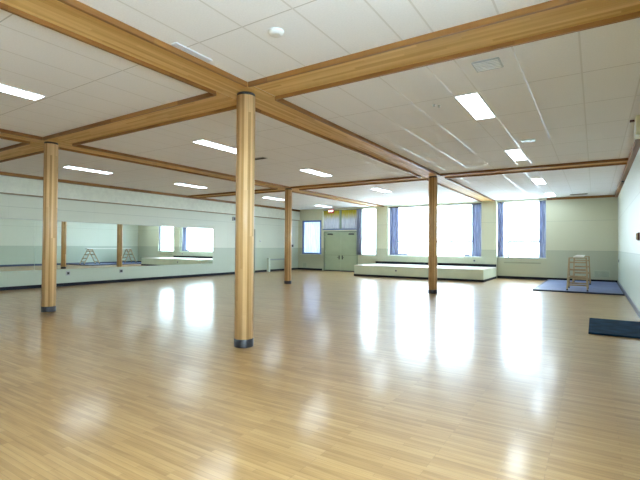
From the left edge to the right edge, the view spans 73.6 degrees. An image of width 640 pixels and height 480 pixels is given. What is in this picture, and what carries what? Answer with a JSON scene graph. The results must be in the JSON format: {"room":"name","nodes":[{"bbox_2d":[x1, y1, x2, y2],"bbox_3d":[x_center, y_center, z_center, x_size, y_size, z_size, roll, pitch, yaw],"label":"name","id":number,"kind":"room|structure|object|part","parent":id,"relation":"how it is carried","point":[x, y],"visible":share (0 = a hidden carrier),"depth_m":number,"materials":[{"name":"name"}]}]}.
{"room":"dance studio","nodes":[
{"label":"dance studio","id":0,"kind":"room"},
{"bbox_2d":[0,179,297,286],"bbox_3d":[-7.787,-0.204,13.769,0.200,3.300,24.005,0,-1,33],"label":"wall","id":1,"kind":"structure","parent":0,"point":[271,232],"depth_m":15.94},
{"bbox_2d":[0,218,34,271],"bbox_3d":[-9.780,0.102,10.461,0.018,1.495,5.095,0,-1,33],"label":"wall mirror","id":2,"kind":"object","parent":1,"relation":"attached to","point":[17,236],"visible":1,"depth_m":12.23,"materials":[{"name":"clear mirror"}]},
{"bbox_2d":[34,219,212,269],"bbox_3d":[-6.507,0.198,15.553,0.018,1.495,6.997,0,-1,33],"label":"wall mirror","id":3,"kind":"object","parent":1,"relation":"attached to","point":[79,244],"visible":1,"depth_m":15.01,"materials":[{"name":"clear mirror"}]},
{"bbox_2d":[0,268,297,290],"bbox_3d":[-7.654,1.397,13.772,0.015,0.100,23.805,0,-1,33],"label":"baseboard","id":4,"kind":"structure","parent":1,"relation":"attached to","point":[224,273],"depth_m":14.94,"materials":[{"name":"black plastic"}]},
{"bbox_2d":[0,175,299,219],"bbox_3d":[-7.597,-1.518,13.791,0.100,0.470,23.805,0,-1,33],"label":"trim","id":5,"kind":"structure","parent":1,"relation":"attached to","point":[8,184],"depth_m":14.94,"materials":[{"name":"paint"}]},
{"bbox_2d":[0,171,299,211],"bbox_3d":[-7.587,-1.810,13.790,0.120,0.085,23.805,0,-1,33],"label":"trim","id":6,"kind":"structure","parent":1,"relation":"attached to","point":[1,173],"depth_m":14.86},
{"bbox_2d":[0,192,299,220],"bbox_3d":[-7.594,-1.268,13.784,0.112,0.030,23.805,0,-1,33],"label":"trim","id":7,"kind":"structure","parent":1,"relation":"attached to","point":[0,192],"depth_m":14.97,"materials":[{"name":"white paint"}]},
{"bbox_2d":[254,229,254,272],"bbox_3d":[-3.551,0.518,20.226,0.181,2.100,1.330,0,-1,33],"label":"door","id":8,"kind":"structure","parent":1,"relation":"in","point":[254,229],"depth_m":20.71,"materials":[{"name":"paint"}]},
{"bbox_2d":[0,269,639,479],"bbox_3d":[-1.491,1.495,9.869,15.004,0.120,24.305,0,-1,33],"label":"floor","id":9,"kind":"structure","parent":0,"point":[344,375],"depth_m":4.04,"materials":[{"name":"brown wood"}]},
{"bbox_2d":[41,141,58,311],"bbox_3d":[-5.261,-0.256,8.339,0.252,3.284,0.252,0,-1,33],"label":"wooden column","id":10,"kind":"structure","parent":9,"relation":"on","point":[50,171],"depth_m":8.24,"materials":[{"name":"brown wood"}]},
{"bbox_2d":[234,91,254,347],"bbox_3d":[-0.980,-0.265,5.588,0.252,3.284,0.252,0,-1,33],"label":"wooden column","id":11,"kind":"structure","parent":9,"relation":"on","point":[245,122],"depth_m":5.49,"materials":[{"name":"brown wood"}]},
{"bbox_2d":[267,258,283,271],"bbox_3d":[-2.110,1.253,21.949,0.140,0.700,1.750,0,-1,33],"label":"rail","id":12,"kind":"object","parent":9,"relation":"on","point":[268,259],"visible":0.47,"depth_m":21.22,"materials":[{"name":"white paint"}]},
{"bbox_3d":[-2.556,1.240,21.256,0.140,0.700,0.100,0,-1,33],"label":"post","id":13,"kind":"part","parent":12,"relation":"part of","materials":[{"name":"white metal"}]},
{"bbox_2d":[284,188,291,283],"bbox_3d":[-1.101,-0.134,14.811,0.252,3.284,0.252,0,-1,33],"label":"wooden column","id":14,"kind":"structure","parent":9,"relation":"on","point":[288,191],"depth_m":14.71,"materials":[{"name":"brown wood"}]},
{"bbox_2d":[354,263,496,281],"bbox_3d":[4.472,1.363,18.491,5.479,0.475,2.476,0,-1,33],"label":"stage platform","id":15,"kind":"object","parent":9,"relation":"on","point":[410,271],"visible":0.96,"depth_m":17.45,"materials":[{"name":"paint"}]},
{"bbox_2d":[428,176,437,293],"bbox_3d":[3.180,-0.143,12.059,0.252,3.284,0.252,0,-1,33],"label":"wooden column","id":16,"kind":"structure","parent":9,"relation":"on","point":[433,180],"depth_m":11.96,"materials":[{"name":"brown wood"}]},
{"bbox_2d":[533,279,624,295],"bbox_3d":[8.725,1.550,14.415,2.275,0.045,4.840,0,-1,33],"label":"floor mat","id":17,"kind":"object","parent":9,"relation":"on","point":[596,287],"visible":0.99,"depth_m":13.54,"materials":[{"name":"blue plastic"}]},
{"bbox_2d":[566,257,588,290],"bbox_3d":[7.820,1.015,12.986,0.555,0.970,1.060,0,-1,33],"label":"step ladder","id":18,"kind":"object","parent":17,"relation":"on","point":[569,276],"visible":1,"depth_m":12.82,"materials":[{"name":"brown wood"}]},
{"bbox_2d":[573,255,584,257],"bbox_3d":[8.539,0.531,14.078,0.250,0.040,3.100,0,-1,33],"label":"plank","id":19,"kind":"object","parent":18,"relation":"on","point":[575,256],"visible":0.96,"depth_m":12.81,"materials":[{"name":"white wood"}]},
{"bbox_2d":[572,256,590,284],"bbox_3d":[9.326,1.058,15.256,0.555,0.970,0.910,0,-1,33],"label":"step ladder","id":20,"kind":"object","parent":17,"relation":"on","point":[574,260],"visible":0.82,"depth_m":15.08,"materials":[{"name":"brown wood"}]},
{"bbox_2d":[588,318,639,338],"bbox_3d":[4.831,1.423,6.957,0.780,0.030,1.600,0,-1,33],"label":"floor mat","id":21,"kind":"object","parent":9,"relation":"on","point":[597,326],"visible":1,"depth_m":6.80,"materials":[{"name":"teal plastic"}]},
{"bbox_2d":[0,0,639,209],"bbox_3d":[-1.467,-1.940,9.918,15.004,0.150,24.305,0,-1,33],"label":"ceiling","id":22,"kind":"structure","parent":0,"point":[576,94],"depth_m":5.85,"materials":[{"name":"tile"}]},
{"bbox_2d":[0,83,45,100],"bbox_3d":[-4.142,-1.943,5.333,0.304,0.012,1.220,0,-1,33],"label":"recessed light","id":23,"kind":"object","parent":22,"relation":"in","point":[4,88],"visible":1,"depth_m":5.62,"materials":[{"name":"white plastic"}]},
{"bbox_2d":[0,142,58,162],"bbox_3d":[-7.405,-1.881,9.748,4.556,0.057,0.570,0,-1,33],"label":"ceiling beam","id":24,"kind":"structure","parent":22,"relation":"attached to","point":[20,150],"depth_m":9.07,"materials":[{"name":"brown wood"}]},
{"bbox_2d":[64,166,111,173],"bbox_3d":[-6.184,-1.870,11.460,0.304,0.012,1.220,0,-1,33],"label":"recessed light","id":25,"kind":"object","parent":22,"relation":"in","point":[70,167],"visible":1,"depth_m":11.37,"materials":[{"name":"white plastic"}]},
{"bbox_2d":[43,92,236,145],"bbox_3d":[-3.108,-1.889,6.987,4.519,0.057,0.570,0,-1,33],"label":"ceiling beam","id":26,"kind":"structure","parent":22,"relation":"attached to","point":[206,104],"depth_m":6.69,"materials":[{"name":"brown wood"}]},
{"bbox_2d":[171,42,211,61],"bbox_3d":[-1.316,-1.937,4.427,0.075,0.010,0.470,0,-1,33],"label":"ceiling vent","id":27,"kind":"object","parent":22,"relation":"in","point":[194,53],"visible":1,"depth_m":4.41,"materials":[{"name":"white metal"}]},
{"bbox_2d":[175,183,207,187],"bbox_3d":[-4.319,-1.815,14.361,0.304,0.012,1.220,0,-1,33],"label":"recessed light","id":28,"kind":"object","parent":22,"relation":"in","point":[175,183],"visible":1,"depth_m":14.26,"materials":[{"name":"white plastic"}]},
{"bbox_2d":[177,184,204,187],"bbox_3d":[-4.319,-1.817,14.361,0.270,0.008,1.186,0,-1,33],"label":"diffuser","id":29,"kind":"object","parent":28,"relation":"attached to","point":[177,184],"depth_m":14.26,"materials":[{"name":"white plastic"}]},
{"bbox_2d":[0,129,383,206],"bbox_3d":[-3.464,-1.833,11.140,0.570,0.057,23.805,0,-1,33],"label":"ceiling beam","id":30,"kind":"structure","parent":22,"relation":"attached to","point":[4,134],"depth_m":10.17,"materials":[{"name":"brown wood"}]},
{"bbox_2d":[192,139,235,152],"bbox_3d":[-2.006,-1.880,8.656,0.304,0.012,1.220,0,-1,33],"label":"recessed light","id":31,"kind":"object","parent":22,"relation":"in","point":[202,142],"visible":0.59,"depth_m":8.52,"materials":[{"name":"white plastic"}]},
{"bbox_2d":[188,188,284,197],"bbox_3d":[-3.246,-1.759,16.220,4.556,0.057,0.570,0,-1,33],"label":"ceiling beam","id":32,"kind":"structure","parent":22,"relation":"attached to","point":[270,190],"depth_m":16.29,"materials":[{"name":"brown wood"}]},
{"bbox_2d":[0,0,494,201],"bbox_3d":[0.817,-1.842,8.389,0.570,0.057,23.805,0,-1,33],"label":"ceiling beam","id":33,"kind":"structure","parent":22,"relation":"attached to","point":[77,20],"depth_m":4.71,"materials":[{"name":"brown wood"}]},
{"bbox_2d":[262,197,284,199],"bbox_3d":[-1.940,-1.746,18.062,0.304,0.012,1.220,0,-1,33],"label":"recessed light","id":34,"kind":"object","parent":22,"relation":"in","point":[262,197],"visible":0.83,"depth_m":18.00,"materials":[{"name":"white plastic"}]},
{"bbox_2d":[268,27,283,37],"bbox_3d":[-0.408,-1.921,3.979,0.150,0.042,0.150,0,-1,33],"label":"smoke detector","id":35,"kind":"object","parent":22,"relation":"attached to","point":[276,32],"visible":1,"depth_m":3.94,"materials":[{"name":"white plastic"}]},
{"bbox_2d":[300,169,332,176],"bbox_3d":[-0.087,-1.824,11.642,0.304,0.012,1.220,0,-1,33],"label":"recessed light","id":36,"kind":"object","parent":22,"relation":"in","point":[304,170],"visible":1,"depth_m":11.57,"materials":[{"name":"white plastic"}]},
{"bbox_2d":[290,176,426,189],"bbox_3d":[1.051,-1.768,13.458,4.519,0.057,0.570,0,-1,33],"label":"ceiling beam","id":37,"kind":"structure","parent":22,"relation":"attached to","point":[411,178],"depth_m":13.26,"materials":[{"name":"brown wood"}]},
{"bbox_2d":[370,188,390,192],"bbox_3d":[2.183,-1.758,15.175,0.304,0.012,1.220,0,-1,33],"label":"recessed light","id":38,"kind":"object","parent":22,"relation":"in","point":[376,189],"visible":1,"depth_m":15.18,"materials":[{"name":"white plastic"}]},
{"bbox_2d":[248,0,639,99],"bbox_3d":[1.030,-1.898,4.327,4.179,0.057,0.570,0,-1,33],"label":"ceiling beam","id":39,"kind":"structure","parent":22,"relation":"attached to","point":[553,18],"depth_m":4.14,"materials":[{"name":"brown wood"}]},
{"bbox_2d":[454,92,495,119],"bbox_3d":[2.228,-1.887,6.089,0.304,0.012,1.220,0,-1,33],"label":"recessed light","id":40,"kind":"object","parent":22,"relation":"in","point":[473,103],"visible":1,"depth_m":6.01,"materials":[{"name":"white plastic"}]},
{"bbox_2d":[471,57,503,72],"bbox_3d":[1.829,-1.907,4.673,0.280,0.018,0.275,0,-1,33],"label":"ceiling vent","id":41,"kind":"object","parent":22,"relation":"in","point":[493,63],"visible":1,"depth_m":4.65,"materials":[{"name":"grey metal"}]},
{"bbox_2d":[504,149,527,160],"bbox_3d":[4.239,-1.828,9.218,0.304,0.012,1.220,0,-1,33],"label":"recessed light","id":42,"kind":"object","parent":22,"relation":"in","point":[515,154],"visible":1,"depth_m":9.15,"materials":[{"name":"white plastic"}]},
{"bbox_2d":[521,139,535,142],"bbox_3d":[3.880,-1.849,7.975,0.240,0.010,0.180,0,-1,33],"label":"ceiling plate","id":43,"kind":"object","parent":22,"relation":"attached to","point":[527,140],"visible":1,"depth_m":7.94,"materials":[{"name":"white metal"}]},
{"bbox_2d":[440,158,627,178],"bbox_3d":[5.189,-1.776,10.799,4.179,0.057,0.570,0,-1,33],"label":"ceiling beam","id":44,"kind":"structure","parent":22,"relation":"attached to","point":[621,161],"depth_m":10.62,"materials":[{"name":"brown wood"}]},
{"bbox_2d":[531,178,546,183],"bbox_3d":[6.564,-1.760,12.835,0.304,0.012,1.220,0,-1,33],"label":"recessed light","id":45,"kind":"object","parent":22,"relation":"in","point":[535,180],"visible":1,"depth_m":12.84,"materials":[{"name":"white plastic"}]},
{"bbox_2d":[544,193,555,196],"bbox_3d":[8.645,-1.699,16.073,0.304,0.012,1.220,0,-1,33],"label":"recessed light","id":46,"kind":"object","parent":22,"relation":"in","point":[546,194],"visible":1,"depth_m":15.99,"materials":[{"name":"white plastic"}]},
{"bbox_2d":[298,197,617,279],"bbox_3d":[4.959,-0.026,19.909,15.004,3.300,0.390,0,-1,33],"label":"wall","id":47,"kind":"structure","parent":0,"point":[588,226],"depth_m":17.09,"materials":[{"name":"paint"}]},
{"bbox_2d":[300,220,320,254],"bbox_3d":[-0.444,-0.133,23.325,1.280,1.865,0.376,0,-1,33],"label":"window","id":48,"kind":"structure","parent":47,"relation":"in","point":[303,253],"depth_m":23.37,"materials":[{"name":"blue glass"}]},
{"bbox_2d":[304,222,319,252],"bbox_3d":[-0.388,-0.137,23.413,1.200,1.785,0.080,0,-1,33],"label":"window pane","id":49,"kind":"object","parent":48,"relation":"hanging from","point":[311,229],"visible":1,"depth_m":23.45,"materials":[{"name":"white glass"}]},
{"bbox_2d":[324,210,338,228],"bbox_3d":[0.618,-1.085,22.725,1.060,0.995,0.080,0,-1,33],"label":"curtain","id":50,"kind":"object","parent":47,"relation":"hanging from","point":[331,220],"visible":0.93,"depth_m":22.71,"materials":[{"name":"fabric"}]},
{"bbox_2d":[322,229,356,229],"bbox_3d":[1.058,-0.556,22.372,2.180,0.055,0.042,0,-1,33],"label":"trim","id":51,"kind":"structure","parent":47,"relation":"attached to","point":[322,229],"depth_m":22.37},
{"bbox_2d":[339,210,341,228],"bbox_3d":[1.097,-1.085,22.434,0.090,1.005,0.170,0,-1,33],"label":"trim","id":52,"kind":"structure","parent":47,"relation":"attached to","point":[340,211],"depth_m":22.38,"materials":[{"name":"green paint"}]},
{"bbox_2d":[324,231,357,270],"bbox_3d":[1.100,0.582,22.378,2.060,2.100,0.210,0,-1,33],"label":"door","id":53,"kind":"structure","parent":47,"relation":"in","point":[340,247],"depth_m":22.36,"materials":[{"name":"green paint"}]},
{"bbox_2d":[342,209,356,228],"bbox_3d":[1.560,-1.087,22.119,1.060,0.995,0.079,0,-1,33],"label":"curtain","id":54,"kind":"object","parent":47,"relation":"hanging from","point":[349,216],"visible":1,"depth_m":22.12,"materials":[{"name":"white fabric"}]},
{"bbox_2d":[356,209,361,254],"bbox_3d":[1.993,-0.420,21.689,0.310,2.335,0.110,0,-1,33],"label":"curtain","id":55,"kind":"object","parent":47,"relation":"hanging from","point":[359,211],"visible":1,"depth_m":21.67,"materials":[{"name":"blue fabric"}]},
{"bbox_2d":[362,208,375,255],"bbox_3d":[2.509,-0.403,21.568,0.950,2.375,0.240,0,-1,33],"label":"window","id":56,"kind":"structure","parent":47,"relation":"in","point":[371,208],"depth_m":21.83,"materials":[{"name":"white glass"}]},
{"bbox_2d":[389,208,408,254],"bbox_3d":[3.793,-0.432,20.653,1.000,2.315,0.119,0,-1,33],"label":"curtain","id":57,"kind":"object","parent":47,"relation":"hanging from","point":[394,212],"visible":1,"depth_m":20.76,"materials":[{"name":"blue fabric"}]},
{"bbox_2d":[388,204,475,256],"bbox_3d":[5.239,-0.408,19.813,4.420,2.375,0.240,0,-1,33],"label":"window","id":58,"kind":"structure","parent":47,"relation":"in","point":[467,204],"depth_m":20.05,"materials":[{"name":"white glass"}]},
{"bbox_2d":[388,203,480,207],"bbox_3d":[5.190,-1.587,19.742,4.380,0.040,0.030,0,-1,33],"label":"trim","id":59,"kind":"structure","parent":47,"relation":"attached to","point":[467,203],"depth_m":19.54,"materials":[{"name":"wood"}]},
{"bbox_2d":[376,261,495,266],"bbox_3d":[5.086,1.090,19.566,5.585,0.110,0.014,0,-1,33],"label":"baseboard","id":60,"kind":"structure","parent":47,"relation":"attached to","point":[380,262],"depth_m":19.26,"materials":[{"name":"black plastic"}]},
{"bbox_2d":[298,268,616,281],"bbox_3d":[4.913,1.567,19.834,14.574,0.110,0.015,0,-1,33],"label":"baseboard","id":61,"kind":"structure","parent":47,"relation":"attached to","point":[506,277],"depth_m":17.40,"materials":[{"name":"black plastic"}]},
{"bbox_2d":[464,204,480,256],"bbox_3d":[6.708,-0.438,18.780,0.770,2.315,0.119,0,-1,33],"label":"curtain","id":62,"kind":"object","parent":47,"relation":"hanging from","point":[476,208],"visible":0.92,"depth_m":18.68,"materials":[{"name":"blue fabric"}]},
{"bbox_2d":[497,202,503,256],"bbox_3d":[7.670,-0.440,18.160,0.270,2.315,0.113,0,-1,33],"label":"curtain","id":63,"kind":"object","parent":47,"relation":"hanging from","point":[500,248],"visible":1,"depth_m":18.16,"materials":[{"name":"blue fabric"}]},
{"bbox_2d":[497,201,546,258],"bbox_3d":[8.370,-0.415,17.801,1.895,2.375,0.240,0,-1,33],"label":"window","id":64,"kind":"structure","parent":47,"relation":"in","point":[524,201],"depth_m":17.77,"materials":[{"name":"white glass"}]},
{"bbox_3d":[8.343,0.757,17.755,1.895,0.029,0.170,0,-1,33],"label":"sill","id":65,"kind":"part","parent":64,"relation":"part of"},
{"bbox_2d":[504,262,540,263],"bbox_3d":[8.332,0.943,17.648,1.380,0.055,0.015,0,-1,33],"label":"air vent","id":66,"kind":"object","parent":47,"relation":"in","point":[504,262],"visible":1,"depth_m":17.57,"materials":[{"name":"metal"}]},
{"bbox_2d":[539,200,545,257],"bbox_3d":[8.992,-0.443,17.312,0.260,2.315,0.107,0,-1,33],"label":"curtain","id":67,"kind":"object","parent":47,"relation":"hanging from","point":[542,204],"visible":1,"depth_m":17.29,"materials":[{"name":"blue fabric"}]},
{"bbox_2d":[547,195,614,199],"bbox_3d":[10.051,-1.643,16.583,2.254,0.090,0.030,0,-1,33],"label":"trim","id":68,"kind":"structure","parent":47,"relation":"attached to","point":[598,196],"depth_m":16.53,"materials":[{"name":"brown wood"}]},
{"bbox_2d":[618,148,639,310],"bbox_3d":[4.667,-0.230,5.765,0.200,3.300,24.005,0,-1,33],"label":"wall","id":69,"kind":"structure","parent":0,"point":[629,195],"depth_m":10.19,"materials":[{"name":"white paint"}]},
{"bbox_2d":[615,139,639,196],"bbox_3d":[4.610,-1.828,5.950,0.090,0.100,23.805,0,-1,33],"label":"trim","id":70,"kind":"structure","parent":69,"relation":"attached to","point":[636,145],"depth_m":9.63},
{"bbox_2d":[617,280,639,317],"bbox_3d":[4.619,1.366,5.885,0.015,0.110,23.805,0,-1,33],"label":"baseboard","id":71,"kind":"structure","parent":69,"relation":"attached to","point":[633,305],"depth_m":10.02,"materials":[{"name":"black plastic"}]},
{"bbox_2d":[630,115,639,138],"bbox_3d":[4.838,-1.720,6.536,0.160,0.303,0.320,0,-1,33],"label":"emergency light","id":72,"kind":"object","parent":69,"relation":"attached to","point":[636,121],"visible":1,"depth_m":6.41,"materials":[{"name":"beige plastic"}]},
{"bbox_2d":[635,232,639,240],"bbox_3d":[6.078,-0.066,8.193,0.059,0.150,0.220,0,-1,33],"label":"alarm box","id":73,"kind":"object","parent":69,"relation":"attached to","point":[637,235],"visible":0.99,"depth_m":8.11,"materials":[{"name":"red plastic"}]},
{"label":"outside","id":74,"kind":"structure","parent":0,"visible":0},
{"bbox_2d":[363,252,538,257],"bbox_3d":[1.710,1.706,9.766,120.000,0.200,170.000,0,-1,33],"label":"ground","id":75,"kind":"structure","parent":74,"point":[373,253],"depth_m":79.26,"materials":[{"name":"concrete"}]},
{"bbox_2d":[399,240,471,241],"bbox_3d":[10.456,0.980,38.636,8.662,2.200,0.170,0,-1,33],"label":"guard rail","id":76,"kind":"object","parent":75,"relation":"on","point":[470,240],"visible":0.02,"depth_m":38.31,"materials":[{"name":"metal"}]},
{"bbox_2d":[507,240,538,256],"bbox_3d":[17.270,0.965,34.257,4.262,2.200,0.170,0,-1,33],"label":"guard rail","id":77,"kind":"object","parent":75,"relation":"on","point":[508,241],"visible":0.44,"depth_m":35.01,"materials":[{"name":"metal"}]},
{"bbox_3d":[15.545,1.094,35.364,0.162,1.950,0.170,0,-1,33],"label":"post","id":78,"kind":"part","parent":77,"relation":"part of","materials":[{"name":"metal"}]},
{"bbox_3d":[17.276,0.116,34.269,4.100,0.162,0.170,0,-1,33],"label":"rail","id":79,"kind":"part","parent":77,"relation":"part of","materials":[{"name":"metal"}]}
]}

